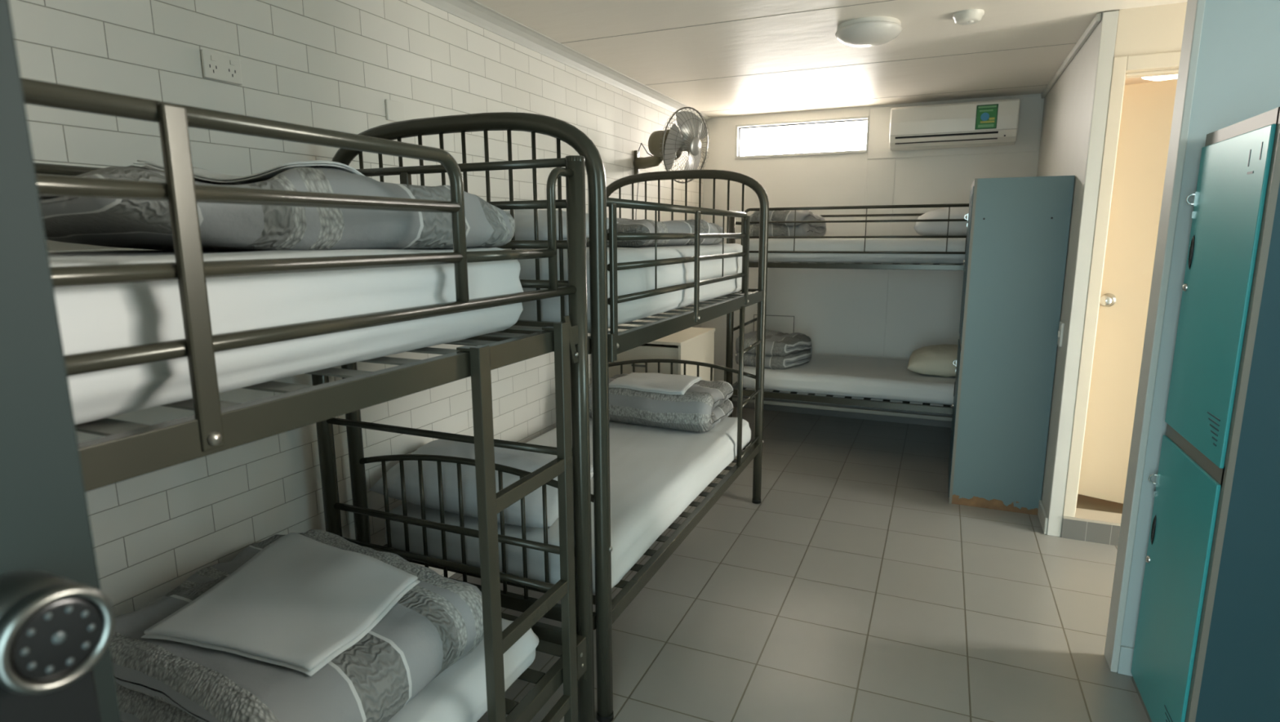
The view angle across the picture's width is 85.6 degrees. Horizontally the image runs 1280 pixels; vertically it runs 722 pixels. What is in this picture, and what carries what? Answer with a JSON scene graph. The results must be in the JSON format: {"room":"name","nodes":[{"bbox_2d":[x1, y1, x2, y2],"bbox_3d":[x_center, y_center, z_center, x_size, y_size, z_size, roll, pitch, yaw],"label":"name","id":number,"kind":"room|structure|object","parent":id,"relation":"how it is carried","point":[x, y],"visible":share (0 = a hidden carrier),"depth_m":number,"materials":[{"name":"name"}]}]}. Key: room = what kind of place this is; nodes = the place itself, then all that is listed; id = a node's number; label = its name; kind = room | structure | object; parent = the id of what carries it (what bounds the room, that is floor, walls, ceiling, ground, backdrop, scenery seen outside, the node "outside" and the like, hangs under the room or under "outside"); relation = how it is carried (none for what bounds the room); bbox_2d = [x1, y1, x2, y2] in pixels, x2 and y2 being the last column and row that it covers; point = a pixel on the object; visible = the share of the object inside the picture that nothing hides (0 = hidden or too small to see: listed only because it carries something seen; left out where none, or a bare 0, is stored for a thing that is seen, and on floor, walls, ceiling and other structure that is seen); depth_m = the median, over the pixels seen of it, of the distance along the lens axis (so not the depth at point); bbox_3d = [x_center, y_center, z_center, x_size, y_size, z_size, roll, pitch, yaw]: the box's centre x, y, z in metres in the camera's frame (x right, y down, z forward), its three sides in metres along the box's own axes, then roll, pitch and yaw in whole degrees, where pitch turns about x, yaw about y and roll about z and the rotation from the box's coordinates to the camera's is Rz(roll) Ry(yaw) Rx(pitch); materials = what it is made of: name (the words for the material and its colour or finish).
{"room":"dormitory","nodes":[
{"label":"dormitory","id":0,"kind":"room"},
{"bbox_2d":[8,0,703,615],"bbox_3d":[-0.763,-0.292,3.082,0.100,2.400,6.450,4,11,23],"label":"wall","id":1,"kind":"structure","parent":0,"point":[329,64],"depth_m":2.16,"materials":[{"name":"brick"}]},
{"bbox_2d":[200,49,242,84],"bbox_3d":[-1.161,-0.815,1.920,0.012,0.072,0.112,4,11,23],"label":"power outlet","id":2,"kind":"object","parent":1,"relation":"attached to","point":[215,66],"visible":1,"depth_m":1.91,"materials":[{"name":"white plastic"}]},
{"bbox_2d":[385,98,404,121],"bbox_3d":[-0.895,-0.912,2.528,0.010,0.072,0.090,4,11,23],"label":"blank plate","id":3,"kind":"object","parent":1,"relation":"attached to","point":[395,111],"visible":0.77,"depth_m":2.52,"materials":[{"name":"white plastic"}]},
{"bbox_2d":[420,0,711,123],"bbox_3d":[-0.693,-1.437,2.840,0.066,0.062,6.250,4,11,23],"label":"trim","id":4,"kind":"structure","parent":1,"relation":"attached to","point":[473,11],"depth_m":3.40,"materials":[{"name":"white paint"}]},
{"bbox_2d":[633,106,710,219],"bbox_3d":[0.133,-1.151,4.229,0.528,0.732,0.445,4,11,23],"label":"wall fan","id":5,"kind":"object","parent":1,"relation":"attached to","point":[668,146],"visible":0.91,"depth_m":4.12,"materials":[{"name":"plastic"}]},
{"bbox_2d":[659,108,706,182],"bbox_3d":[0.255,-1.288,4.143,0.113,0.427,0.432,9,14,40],"label":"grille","id":6,"kind":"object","parent":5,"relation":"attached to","point":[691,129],"depth_m":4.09,"materials":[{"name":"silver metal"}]},
{"bbox_2d":[662,107,710,182],"bbox_3d":[0.293,-1.282,4.111,0.110,0.427,0.432,9,14,40],"label":"grille","id":7,"kind":"object","parent":5,"relation":"attached to","point":[691,129],"depth_m":4.09,"materials":[{"name":"silver metal"}]},
{"bbox_2d":[449,406,1149,721],"bbox_3d":[1.297,1.088,2.427,4.580,0.100,6.450,4,11,23],"label":"floor","id":8,"kind":"structure","parent":0,"point":[855,589],"depth_m":2.75,"materials":[{"name":"grey tile"}]},
{"bbox_2d":[0,0,121,721],"bbox_3d":[-0.549,0.415,0.161,0.038,2.028,0.800,4,11,23],"label":"door","id":9,"kind":"structure","parent":8,"relation":"on","point":[45,523],"depth_m":0.43,"materials":[{"name":"black paint"}]},
{"bbox_2d":[0,570,115,721],"bbox_3d":[-0.366,0.244,0.432,0.061,0.229,0.068,4,11,23],"label":"keypad lock","id":10,"kind":"object","parent":9,"relation":"attached to","point":[54,629],"visible":1,"depth_m":0.41,"materials":[{"name":"silver metal"}]},
{"bbox_2d":[21,77,595,721],"bbox_3d":[-0.961,0.431,1.196,1.008,1.655,1.952,4,11,23],"label":"bunk bed","id":11,"kind":"object","parent":8,"relation":"on","point":[126,450],"visible":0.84,"depth_m":1.24,"materials":[{"name":"paint"}]},
{"bbox_2d":[48,247,523,424],"bbox_3d":[-1.007,-0.061,1.049,0.898,0.201,1.743,4,11,23],"label":"mattress","id":12,"kind":"object","parent":11,"relation":"on","point":[95,317],"visible":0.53,"depth_m":1.03,"materials":[{"name":"white fabric"}]},
{"bbox_2d":[39,165,515,250],"bbox_3d":[-0.748,-0.314,1.408,0.669,0.172,0.880,4,11,23],"label":"duvet","id":13,"kind":"object","parent":12,"relation":"on","point":[104,222],"visible":0.73,"depth_m":1.23,"materials":[{"name":"grey fabric"}]},
{"bbox_2d":[133,160,364,184],"bbox_3d":[-0.691,-0.388,1.492,0.352,0.076,0.550,4,11,23],"label":"sheet","id":14,"kind":"object","parent":13,"relation":"on","point":[198,173],"visible":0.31,"depth_m":1.30,"materials":[{"name":"white fabric"}]},
{"bbox_2d":[386,617,538,721],"bbox_3d":[-0.998,0.852,1.215,0.890,0.129,1.748,4,11,23],"label":"mattress","id":15,"kind":"object","parent":11,"relation":"on","point":[458,693],"visible":0.15,"depth_m":1.57,"materials":[{"name":"white fabric"}]},
{"bbox_2d":[146,532,302,605],"bbox_3d":[-1.004,0.610,1.863,0.399,0.122,0.463,3,11,15],"label":"duvet","id":16,"kind":"object","parent":15,"relation":"on","point":[216,571],"visible":0.06,"depth_m":1.86,"materials":[{"name":"grey fabric"}]},
{"bbox_2d":[109,528,484,721],"bbox_3d":[-0.763,0.615,1.536,0.671,0.226,0.580,5,12,27],"label":"duvet","id":17,"kind":"object","parent":15,"relation":"on","point":[437,623],"visible":0.58,"depth_m":1.36,"materials":[{"name":"grey fabric"}]},
{"bbox_2d":[141,532,420,675],"bbox_3d":[-0.783,0.522,1.526,0.495,0.063,0.425,4,11,23],"label":"sheet","id":18,"kind":"object","parent":17,"relation":"on","point":[300,602],"visible":1,"depth_m":1.49,"materials":[{"name":"white fabric"}]},
{"bbox_2d":[331,111,768,721],"bbox_3d":[-0.163,0.023,3.005,0.997,1.802,1.946,4,11,23],"label":"bunk bed","id":19,"kind":"object","parent":8,"relation":"on","point":[604,345],"visible":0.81,"depth_m":2.16,"materials":[{"name":"paint"}]},
{"bbox_2d":[384,416,751,593],"bbox_3d":[-0.165,0.489,3.087,0.931,0.162,1.779,4,11,23],"label":"mattress","id":20,"kind":"object","parent":19,"relation":"on","point":[655,473],"visible":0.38,"depth_m":2.60,"materials":[{"name":"white fabric"}]},
{"bbox_2d":[368,439,593,528],"bbox_3d":[-0.560,0.420,2.508,0.723,0.188,0.394,4,11,20],"label":"pillow","id":21,"kind":"object","parent":20,"relation":"on","point":[526,460],"visible":0.49,"depth_m":2.40,"materials":[{"name":"grey fabric"}]},
{"bbox_2d":[588,373,733,431],"bbox_3d":[0.096,0.206,3.641,0.715,0.200,0.501,4,11,24],"label":"duvet","id":22,"kind":"object","parent":20,"relation":"on","point":[705,402],"visible":0.8,"depth_m":3.42,"materials":[{"name":"grey fabric"}]},
{"bbox_2d":[608,372,702,394],"bbox_3d":[0.088,0.106,3.638,0.440,0.036,0.382,4,11,23],"label":"sheet","id":23,"kind":"object","parent":22,"relation":"on","point":[668,384],"visible":1,"depth_m":3.55,"materials":[{"name":"white fabric"}]},
{"bbox_2d":[504,243,742,332],"bbox_3d":[-0.192,-0.361,2.899,0.908,0.241,1.719,4,11,23],"label":"mattress","id":24,"kind":"object","parent":19,"relation":"on","point":[629,281],"visible":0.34,"depth_m":2.34,"materials":[{"name":"white fabric"}]},
{"bbox_2d":[506,208,618,239],"bbox_3d":[-0.426,-0.440,2.291,0.620,0.130,0.356,4,11,23],"label":"pillow","id":25,"kind":"object","parent":24,"relation":"on","point":[523,219],"visible":0.17,"depth_m":2.10,"materials":[{"name":"grey fabric"}]},
{"bbox_2d":[586,217,724,247],"bbox_3d":[-0.005,-0.574,3.062,0.596,0.123,0.868,5,12,27],"label":"duvet","id":26,"kind":"object","parent":24,"relation":"on","point":[624,225],"visible":0.38,"depth_m":2.87,"materials":[{"name":"grey fabric"}]},
{"bbox_2d":[608,327,715,380],"bbox_3d":[0.134,0.242,4.444,0.510,0.853,0.664,4,11,23],"label":"box","id":27,"kind":"object","parent":8,"relation":"on","point":[691,344],"visible":0.19,"depth_m":4.15,"materials":[{"name":"laminate"}]},
{"bbox_2d":[725,203,968,421],"bbox_3d":[1.667,-0.242,4.873,1.912,1.638,0.992,4,11,23],"label":"bunk bed","id":28,"kind":"object","parent":8,"relation":"on","point":[866,402],"visible":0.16,"depth_m":4.49,"materials":[{"name":"paint"}]},
{"bbox_2d":[736,353,955,404],"bbox_3d":[1.666,0.109,4.932,1.780,0.142,0.925,4,11,23],"label":"mattress","id":29,"kind":"object","parent":28,"relation":"on","point":[881,378],"visible":0.64,"depth_m":4.64,"materials":[{"name":"white fabric"}]},
{"bbox_2d":[735,328,812,369],"bbox_3d":[0.991,-0.097,5.096,0.497,0.216,0.566,8,13,38],"label":"duvet","id":30,"kind":"object","parent":29,"relation":"on","point":[782,350],"visible":0.71,"depth_m":4.91,"materials":[{"name":"grey fabric"}]},
{"bbox_2d":[753,314,794,333],"bbox_3d":[1.073,-0.218,5.527,0.328,0.303,0.066,4,11,23],"label":"wire rack","id":31,"kind":"object","parent":29,"relation":"on","point":[753,314],"visible":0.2,"depth_m":5.45,"materials":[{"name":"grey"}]},
{"bbox_2d":[906,344,958,377],"bbox_3d":[2.129,-0.005,4.668,0.580,0.199,0.460,4,11,23],"label":"pillow","id":32,"kind":"object","parent":29,"relation":"on","point":[937,359],"visible":0.55,"depth_m":4.55,"materials":[{"name":"beige fabric"}]},
{"bbox_2d":[749,237,965,264],"bbox_3d":[1.667,-0.770,4.776,1.788,0.159,0.922,4,11,23],"label":"mattress","id":33,"kind":"object","parent":28,"relation":"on","point":[958,244],"visible":0.56,"depth_m":4.40,"materials":[{"name":"white fabric"}]},
{"bbox_2d":[749,209,826,235],"bbox_3d":[1.062,-0.986,4.961,0.455,0.205,0.535,7,12,33],"label":"duvet","id":34,"kind":"object","parent":33,"relation":"on","point":[782,228],"visible":0.65,"depth_m":4.75,"materials":[{"name":"grey fabric"}]},
{"bbox_2d":[913,206,968,238],"bbox_3d":[2.123,-0.915,4.548,0.580,0.217,0.460,4,11,23],"label":"pillow","id":35,"kind":"object","parent":33,"relation":"on","point":[931,228],"visible":0.42,"depth_m":4.41,"materials":[{"name":"grey fabric"}]},
{"bbox_2d":[948,175,1075,515],"bbox_3d":[1.988,-0.097,3.798,0.460,1.735,0.501,4,11,23],"label":"locker","id":36,"kind":"object","parent":8,"relation":"on","point":[1017,237],"visible":0.99,"depth_m":3.56,"materials":[{"name":"blue metal"}]},
{"bbox_2d":[1130,106,1279,721],"bbox_3d":[1.730,0.261,1.829,0.492,1.738,0.500,4,11,23],"label":"locker","id":37,"kind":"object","parent":8,"relation":"on","point":[1206,648],"visible":1,"depth_m":1.75,"materials":[{"name":"metal"}]},
{"bbox_2d":[474,0,1187,117],"bbox_3d":[1.385,-1.413,2.205,4.580,0.100,6.950,4,11,23],"label":"ceiling","id":38,"kind":"structure","parent":0,"point":[807,40],"depth_m":3.49,"materials":[{"name":"white paint"}]},
{"bbox_2d":[563,0,1075,111],"bbox_3d":[0.959,-1.366,2.235,3.580,0.002,5.455,4,11,23],"label":"trim","id":39,"kind":"structure","parent":38,"relation":"attached to","point":[890,0],"depth_m":3.61,"materials":[{"name":"beige"}]},
{"bbox_2d":[835,16,902,47],"bbox_3d":[1.047,-1.494,3.170,0.292,0.082,0.292,4,11,23],"label":"ceiling light","id":40,"kind":"object","parent":38,"relation":"attached to","point":[871,31],"visible":1,"depth_m":3.08,"materials":[{"name":"white plastic"}]},
{"bbox_2d":[952,8,984,25],"bbox_3d":[1.425,-1.485,2.999,0.124,0.042,0.124,4,11,23],"label":"smoke detector","id":41,"kind":"object","parent":38,"relation":"attached to","point":[971,16],"visible":1,"depth_m":2.96,"materials":[{"name":"white plastic"}]},
{"bbox_2d":[1142,74,1177,81],"bbox_3d":[3.035,-1.650,3.954,0.299,0.075,0.299,4,11,23],"label":"bathroom light","id":42,"kind":"object","parent":38,"relation":"attached to","point":[1157,78],"visible":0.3,"depth_m":3.95,"materials":[{"name":"beige"}]},
{"bbox_2d":[701,93,1044,405],"bbox_3d":[1.712,-0.731,5.428,2.540,2.400,0.100,4,11,23],"label":"wall","id":43,"kind":"structure","parent":0,"point":[824,304],"depth_m":5.53,"materials":[{"name":"white paint"}]},
{"bbox_2d":[734,115,869,159],"bbox_3d":[1.255,-1.741,5.416,1.025,0.260,0.078,4,11,23],"label":"window","id":44,"kind":"structure","parent":43,"relation":"in","point":[737,147],"depth_m":5.40,"materials":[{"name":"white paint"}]},
{"bbox_2d":[732,395,952,427],"bbox_3d":[1.649,0.407,5.603,2.440,0.100,0.012,4,11,23],"label":"baseboard","id":45,"kind":"structure","parent":43,"relation":"attached to","point":[749,405],"depth_m":5.57,"materials":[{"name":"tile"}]},
{"bbox_2d":[854,95,1042,408],"bbox_3d":[2.237,-0.725,5.137,1.123,2.288,0.010,4,11,23],"label":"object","id":46,"kind":"structure","parent":43,"relation":"attached to","point":[880,177],"depth_m":5.20,"materials":[{"name":"white paint"}]},
{"bbox_2d":[888,98,1020,151],"bbox_3d":[2.198,-1.651,4.865,0.814,0.284,0.204,4,11,23],"label":"air conditioner","id":47,"kind":"object","parent":43,"relation":"attached to","point":[946,126],"visible":1,"depth_m":4.79,"materials":[{"name":"white plastic"}]},
{"bbox_2d":[974,103,998,129],"bbox_3d":[2.351,-1.654,4.684,0.132,0.158,0.011,4,11,23],"label":"sticker","id":48,"kind":"object","parent":47,"relation":"attached to","point":[986,117],"visible":1,"depth_m":4.68,"materials":[{"name":"green paper"}]},
{"bbox_2d":[882,152,1032,414],"bbox_3d":[2.321,-0.534,5.138,0.888,1.912,0.003,4,11,23],"label":"wall panel","id":49,"kind":"object","parent":43,"relation":"attached to","point":[924,306],"depth_m":5.16,"materials":[{"name":"white paint"}]},
{"bbox_2d":[1036,10,1115,516],"bbox_3d":[2.413,-0.483,4.051,0.060,2.400,1.908,4,11,23],"label":"wall","id":50,"kind":"structure","parent":0,"point":[1068,105],"depth_m":3.43,"materials":[{"name":"white paint"}]},
{"bbox_2d":[1037,498,1048,533],"bbox_3d":[2.380,0.655,4.262,0.012,0.085,1.908,4,11,23],"label":"baseboard","id":51,"kind":"structure","parent":50,"relation":"attached to","point":[1042,513],"depth_m":3.48,"materials":[{"name":"white paint"}]},
{"bbox_2d":[1057,321,1064,346],"bbox_3d":[2.061,-0.132,3.389,0.017,0.116,0.072,4,11,23],"label":"light switch","id":52,"kind":"object","parent":50,"relation":"attached to","point":[1061,325],"visible":1,"depth_m":3.36,"materials":[{"name":"white plastic"}]},
{"bbox_2d":[1040,13,1102,98],"bbox_3d":[2.371,-1.649,3.855,0.020,0.035,1.908,4,11,23],"label":"trim","id":53,"kind":"structure","parent":50,"relation":"attached to","point":[1097,19],"depth_m":3.52,"materials":[{"name":"white paint"}]},
{"bbox_2d":[1075,493,1123,513],"bbox_3d":[3.395,0.682,4.075,1.880,0.090,2.170,4,11,23],"label":"floor","id":54,"kind":"structure","parent":0,"point":[1083,501],"depth_m":3.54,"materials":[{"name":"brown wood"}]},
{"bbox_2d":[1060,2,1186,535],"bbox_3d":[2.937,-0.266,2.845,1.882,2.400,0.100,4,11,23],"label":"wall","id":55,"kind":"structure","parent":0,"point":[1153,29],"depth_m":2.92,"materials":[{"name":"beige paint"}]},
{"bbox_2d":[1046,10,1119,536],"bbox_3d":[2.028,-0.321,3.183,0.058,2.396,0.018,4,11,23],"label":"trim","id":56,"kind":"structure","parent":55,"relation":"attached to","point":[1109,19],"depth_m":3.15,"materials":[{"name":"white paint"}]},
{"bbox_2d":[1060,518,1119,545],"bbox_3d":[2.920,0.875,3.000,1.880,0.100,0.012,4,11,23],"label":"tile","id":57,"kind":"structure","parent":55,"relation":"attached to","point":[1096,532],"depth_m":3.32,"materials":[{"name":"tile"}]},
{"bbox_2d":[1062,507,1121,525],"bbox_3d":[2.946,0.809,3.047,1.880,0.012,0.144,4,11,23],"label":"trim","id":58,"kind":"structure","parent":55,"relation":"attached to","point":[1082,514],"depth_m":3.34,"materials":[{"name":"beige wood"}]},
{"bbox_2d":[1084,521,1112,544],"bbox_3d":[2.881,0.873,3.010,1.603,0.100,0.001,4,11,23],"label":"grout","id":59,"kind":"structure","parent":55,"relation":"attached to","point":[1086,522],"depth_m":3.29,"materials":[{"name":"grey tile"}]},
{"bbox_2d":[1062,51,1181,516],"bbox_3d":[2.470,-0.255,3.054,0.862,2.108,0.118,4,11,23],"label":"trim","id":60,"kind":"structure","parent":55,"relation":"attached to","point":[1167,63],"depth_m":3.11,"materials":[{"name":"beige paint"}]},
{"bbox_2d":[1077,79,1177,503],"bbox_3d":[2.522,-0.255,3.165,0.765,2.017,0.107,9,14,43],"label":"door","id":61,"kind":"structure","parent":55,"relation":"in","point":[1148,108],"depth_m":3.34,"materials":[{"name":"beige paint"}]},
{"bbox_2d":[1120,0,1279,647],"bbox_3d":[2.481,-0.074,1.801,1.872,2.400,0.090,4,11,23],"label":"wall partition","id":62,"kind":"structure","parent":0,"point":[1237,78],"depth_m":1.99,"materials":[{"name":"paint"}]},
{"bbox_2d":[1117,644,1133,675],"bbox_3d":[1.643,1.006,2.313,0.066,0.100,0.012,4,11,23],"label":"trim","id":63,"kind":"structure","parent":62,"relation":"attached to","point":[1126,655],"depth_m":2.31,"materials":[{"name":"paint"}]},
{"bbox_2d":[1104,0,1205,671],"bbox_3d":[1.619,-0.137,2.170,0.020,2.400,0.106,4,11,23],"label":"trim","id":64,"kind":"structure","parent":62,"relation":"attached to","point":[1195,9],"depth_m":2.15,"materials":[{"name":"white paint"}]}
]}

